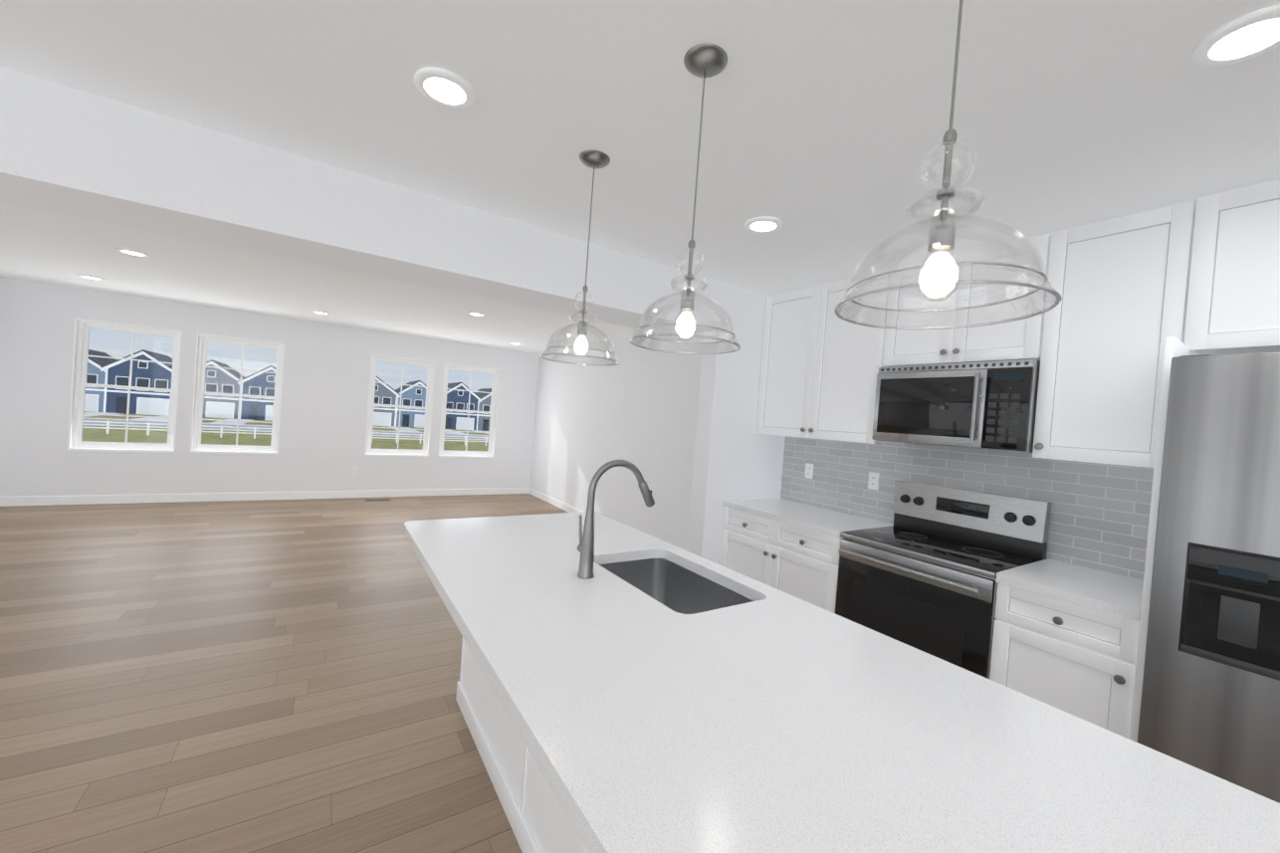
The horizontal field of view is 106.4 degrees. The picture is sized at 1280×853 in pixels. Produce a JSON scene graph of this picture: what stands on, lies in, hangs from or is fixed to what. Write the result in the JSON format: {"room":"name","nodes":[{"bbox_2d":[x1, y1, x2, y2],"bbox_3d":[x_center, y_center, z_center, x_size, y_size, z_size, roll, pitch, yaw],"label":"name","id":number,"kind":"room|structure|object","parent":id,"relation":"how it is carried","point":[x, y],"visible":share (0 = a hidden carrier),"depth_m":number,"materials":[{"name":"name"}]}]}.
{"room":"kitchen","nodes":[
{"label":"kitchen","id":0,"kind":"room"},
{"bbox_2d":[0,276,539,496],"bbox_3d":[-4.512,-0.212,6.941,6.180,2.500,0.150,4,1,-33],"label":"wall","id":1,"kind":"structure","parent":0,"point":[323,406],"depth_m":6.38,"materials":[{"name":"paint"}]},
{"bbox_2d":[67,317,182,452],"bbox_3d":[-6.194,-0.458,5.796,0.898,1.534,0.137,4,1,-33],"label":"window","id":2,"kind":"structure","parent":1,"relation":"in","point":[80,376],"depth_m":5.74,"materials":[{"name":"white plastic"}]},
{"bbox_2d":[189,332,284,454],"bbox_3d":[-5.328,-0.402,6.370,0.898,1.534,0.137,4,1,-33],"label":"window","id":3,"kind":"structure","parent":1,"relation":"in","point":[199,392],"depth_m":6.34,"materials":[{"name":"white plastic"}]},
{"bbox_2d":[0,487,529,506],"bbox_3d":[-4.542,0.987,6.897,6.150,0.105,0.017,4,1,-33],"label":"baseboard","id":4,"kind":"structure","parent":1,"relation":"attached to","point":[82,500],"depth_m":6.33,"materials":[{"name":"white wood"}]},
{"bbox_2d":[351,466,357,473],"bbox_3d":[-4.235,0.649,7.083,0.072,0.116,0.008,4,1,-33],"label":"outlet","id":5,"kind":"object","parent":1,"relation":"attached to","point":[353,470],"visible":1,"depth_m":7.08,"materials":[{"name":"white plastic"}]},
{"bbox_2d":[364,353,434,457],"bbox_3d":[-3.721,-0.298,7.434,0.898,1.534,0.137,4,1,-33],"label":"window","id":6,"kind":"structure","parent":1,"relation":"in","point":[391,452],"depth_m":7.45,"materials":[{"name":"white plastic"}]},
{"bbox_2d":[437,362,500,458],"bbox_3d":[-2.856,-0.242,8.008,0.898,1.534,0.137,4,1,-33],"label":"window","id":7,"kind":"structure","parent":1,"relation":"in","point":[490,452],"depth_m":8.03,"materials":[{"name":"white plastic"}]},
{"bbox_2d":[0,493,567,852],"bbox_3d":[-1.176,1.423,1.748,6.480,0.120,12.650,4,1,-33],"label":"floor","id":8,"kind":"structure","parent":0,"point":[273,676],"depth_m":2.40,"materials":[{"name":"brown wood"}]},
{"bbox_2d":[365,498,390,501],"bbox_3d":[-3.862,1.084,7.049,0.320,0.007,0.110,4,1,-33],"label":"floor vent","id":9,"kind":"object","parent":8,"relation":"in","point":[377,500],"visible":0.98,"depth_m":7.03,"materials":[{"name":"gold metal"}]},
{"bbox_2d":[426,571,582,852],"bbox_3d":[0.068,1.021,1.414,0.900,0.876,2.696,4,1,-33],"label":"kitchen island","id":10,"kind":"object","parent":8,"relation":"on","point":[537,825],"depth_m":1.74,"materials":[{"name":"white wood"}]},
{"bbox_2d":[403,511,1279,852],"bbox_3d":[0.062,0.562,1.380,1.022,0.040,2.732,4,1,-33],"label":"island countertop","id":11,"kind":"structure","parent":10,"relation":"on","point":[777,722],"depth_m":0.90,"materials":[{"name":"white stone"}]},
{"bbox_2d":[577,459,654,578],"bbox_3d":[-0.084,0.322,1.741,0.299,0.407,0.094,4,1,-33],"label":"faucet","id":12,"kind":"object","parent":11,"relation":"on","point":[585,546],"visible":0.98,"depth_m":1.65,"materials":[{"name":"silver metal"}]},
{"bbox_2d":[599,558,753,614],"bbox_3d":[0.100,0.690,1.744,0.404,0.218,0.644,4,1,-33],"label":"undermount sink","id":13,"kind":"object","parent":11,"relation":"in","point":[674,586],"visible":0.06,"depth_m":2.00,"materials":[{"name":"metal"}]},
{"bbox_2d":[719,506,843,613],"bbox_3d":[1.117,1.072,3.342,0.620,0.876,0.966,4,1,-33],"label":"base cabinet","id":14,"kind":"object","parent":8,"relation":"on","point":[801,564],"depth_m":3.10,"materials":[{"name":"white wood"}]},
{"bbox_2d":[722,498,893,538],"bbox_3d":[1.143,0.614,3.329,0.640,0.040,0.967,4,1,-33],"label":"countertop","id":15,"kind":"structure","parent":14,"relation":"on","point":[822,521],"depth_m":3.20,"materials":[{"name":"white stone"}]},
{"bbox_2d":[835,480,1051,678],"bbox_3d":[1.571,0.951,2.592,0.683,1.205,0.764,4,1,-33],"label":"range","id":16,"kind":"object","parent":8,"relation":"on","point":[921,574],"visible":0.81,"depth_m":2.49,"materials":[{"name":"silver metal"}]},
{"bbox_2d":[989,582,1139,739],"bbox_3d":[1.929,1.149,2.109,0.620,0.876,0.446,4,1,-33],"label":"base cabinet","id":17,"kind":"object","parent":8,"relation":"on","point":[1065,637],"depth_m":1.91,"materials":[{"name":"white wood"}]},
{"bbox_2d":[995,558,1143,622],"bbox_3d":[1.954,0.692,2.097,0.640,0.040,0.446,4,1,-33],"label":"countertop","id":18,"kind":"structure","parent":17,"relation":"on","point":[1092,588],"depth_m":2.02,"materials":[{"name":"white stone"}]},
{"bbox_2d":[1137,352,1279,803],"bbox_3d":[2.280,0.709,1.444,0.776,1.824,0.930,4,1,-33],"label":"refrigerator","id":19,"kind":"object","parent":8,"relation":"on","point":[1210,697],"visible":0.85,"depth_m":1.53,"materials":[{"name":"grey metal"}]},
{"bbox_2d":[529,332,702,550],"bbox_3d":[1.556,0.287,3.475,0.150,2.500,12.650,4,1,-33],"label":"wall","id":20,"kind":"structure","parent":0,"point":[637,406],"depth_m":6.00,"materials":[{"name":"paint"}]},
{"bbox_2d":[529,487,584,512],"bbox_3d":[-0.497,1.296,6.323,0.017,0.105,5.410,4,1,-33],"label":"baseboard","id":21,"kind":"structure","parent":20,"relation":"attached to","point":[553,502],"depth_m":7.64,"materials":[{"name":"white"}]},
{"bbox_2d":[755,265,904,443],"bbox_3d":[1.362,-0.445,3.368,0.345,1.056,1.031,4,1,-33],"label":"upper cabinet","id":22,"kind":"object","parent":20,"relation":"attached to","point":[819,369],"depth_m":3.25,"materials":[{"name":"white wood"}]},
{"bbox_2d":[894,238,1026,366],"bbox_3d":[1.839,-0.637,2.668,0.345,0.584,0.759,4,1,-33],"label":"upper cabinet","id":23,"kind":"object","parent":20,"relation":"attached to","point":[991,342],"depth_m":2.54,"materials":[{"name":"white wood"}]},
{"bbox_2d":[871,359,1040,452],"bbox_3d":[1.757,-0.109,2.647,0.448,0.440,0.760,4,1,-33],"label":"microwave","id":24,"kind":"object","parent":23,"relation":"attached to","point":[990,405],"visible":1,"depth_m":2.48,"materials":[{"name":"silver metal"}]},
{"bbox_2d":[1014,192,1225,469],"bbox_3d":[2.148,-0.370,2.158,0.365,1.056,0.577,4,1,-33],"label":"upper cabinet","id":25,"kind":"object","parent":20,"relation":"attached to","point":[1148,297],"depth_m":2.04,"materials":[{"name":"white wood"}]},
{"bbox_2d":[1209,179,1279,354],"bbox_3d":[2.564,-0.565,1.548,0.365,0.589,0.994,4,1,-33],"label":"upper cabinet","id":26,"kind":"object","parent":20,"relation":"attached to","point":[1246,312],"depth_m":1.75,"materials":[{"name":"white wood"}]},
{"bbox_2d":[0,0,1279,354],"bbox_3d":[-0.982,-1.190,1.710,6.480,0.120,12.650,4,1,-33],"label":"ceiling","id":27,"kind":"structure","parent":0,"point":[824,125],"depth_m":1.62,"materials":[{"name":"paint"}]},
{"bbox_2d":[0,66,722,342],"bbox_3d":[-1.437,-0.997,2.379,6.180,0.350,0.454,4,1,-33],"label":"bulkhead","id":28,"kind":"object","parent":27,"relation":"attached to","point":[69,151],"visible":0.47,"depth_m":2.09,"materials":[{"name":"paint"}]},
{"bbox_2d":[413,67,475,109],"bbox_3d":[-0.628,-1.093,1.543,0.184,0.013,0.195,4,1,-33],"label":"recessed light","id":29,"kind":"object","parent":27,"relation":"in","point":[444,88],"depth_m":1.54,"materials":[{"name":"white plastic"}]},
{"bbox_2d":[539,149,619,366],"bbox_3d":[-0.212,-0.668,1.921,0.319,0.810,0.319,4,1,-33],"label":"pendant light","id":30,"kind":"object","parent":27,"relation":"hanging from","point":[594,159],"visible":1,"depth_m":1.91,"materials":[{"name":"clear glass"}]},
{"bbox_2d":[629,43,740,354],"bbox_3d":[0.156,-0.633,1.362,0.319,0.810,0.319,4,1,-33],"label":"pendant light","id":31,"kind":"object","parent":27,"relation":"hanging from","point":[704,61],"visible":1,"depth_m":1.35,"materials":[{"name":"clear glass"}]},
{"bbox_2d":[744,215,782,232],"bbox_3d":[0.617,-1.013,2.391,0.193,0.013,0.192,4,1,-33],"label":"recessed light","id":32,"kind":"object","parent":27,"relation":"in","point":[763,224],"depth_m":2.39,"materials":[{"name":"white plastic"}]},
{"bbox_2d":[834,0,1062,330],"bbox_3d":[0.527,-0.598,0.799,0.319,0.810,0.319,4,1,-33],"label":"pendant light","id":33,"kind":"object","parent":27,"relation":"hanging from","point":[938,277],"visible":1,"depth_m":0.79,"materials":[{"name":"clear glass"}]},
{"bbox_2d":[1190,4,1279,67],"bbox_3d":[1.440,-0.934,1.159,0.197,0.013,0.140,4,1,-33],"label":"recessed light","id":34,"kind":"object","parent":27,"relation":"in","point":[1248,37],"depth_m":1.15,"materials":[{"name":"white plastic"}]},
{"bbox_2d":[686,282,785,564],"bbox_3d":[0.794,0.227,3.760,0.810,2.500,0.170,4,1,-33],"label":"wall","id":35,"kind":"structure","parent":0,"point":[737,458],"depth_m":3.57,"materials":[{"name":"paint"}]},
{"bbox_2d":[780,435,1153,579],"bbox_3d":[1.785,0.178,2.995,0.008,1.035,2.190,4,1,-33],"label":"tile backsplash","id":36,"kind":"structure","parent":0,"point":[1099,520],"depth_m":2.62,"materials":[{"name":"grey tile"}]},
{"bbox_2d":[804,462,814,478],"bbox_3d":[1.303,0.344,3.690,0.009,0.116,0.072,4,1,-33],"label":"outlet","id":37,"kind":"object","parent":36,"relation":"attached to","point":[808,467],"depth_m":3.69,"materials":[{"name":"white plastic"}]},
{"bbox_2d":[867,471,879,490],"bbox_3d":[1.589,0.371,3.256,0.009,0.116,0.072,4,1,-33],"label":"outlet","id":38,"kind":"object","parent":36,"relation":"attached to","point":[873,482],"depth_m":3.25,"materials":[{"name":"white plastic"}]},
{"label":"outside","id":39,"kind":"structure","parent":0,"visible":0},
{"bbox_2d":[82,411,489,450],"bbox_3d":[-93.543,-4.335,140.794,440.000,0.350,320.850,4,1,-33],"label":"ground","id":40,"kind":"structure","parent":39,"point":[231,437],"depth_m":51.40,"materials":[{"name":"green plant"}]},
{"bbox_2d":[83,349,491,445],"bbox_3d":[-30.591,-3.494,79.099,187.880,9.140,51.000,4,1,-33],"label":"houses","id":41,"kind":"structure","parent":40,"relation":"on","point":[253,406],"depth_m":73.11,"materials":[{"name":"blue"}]}
]}

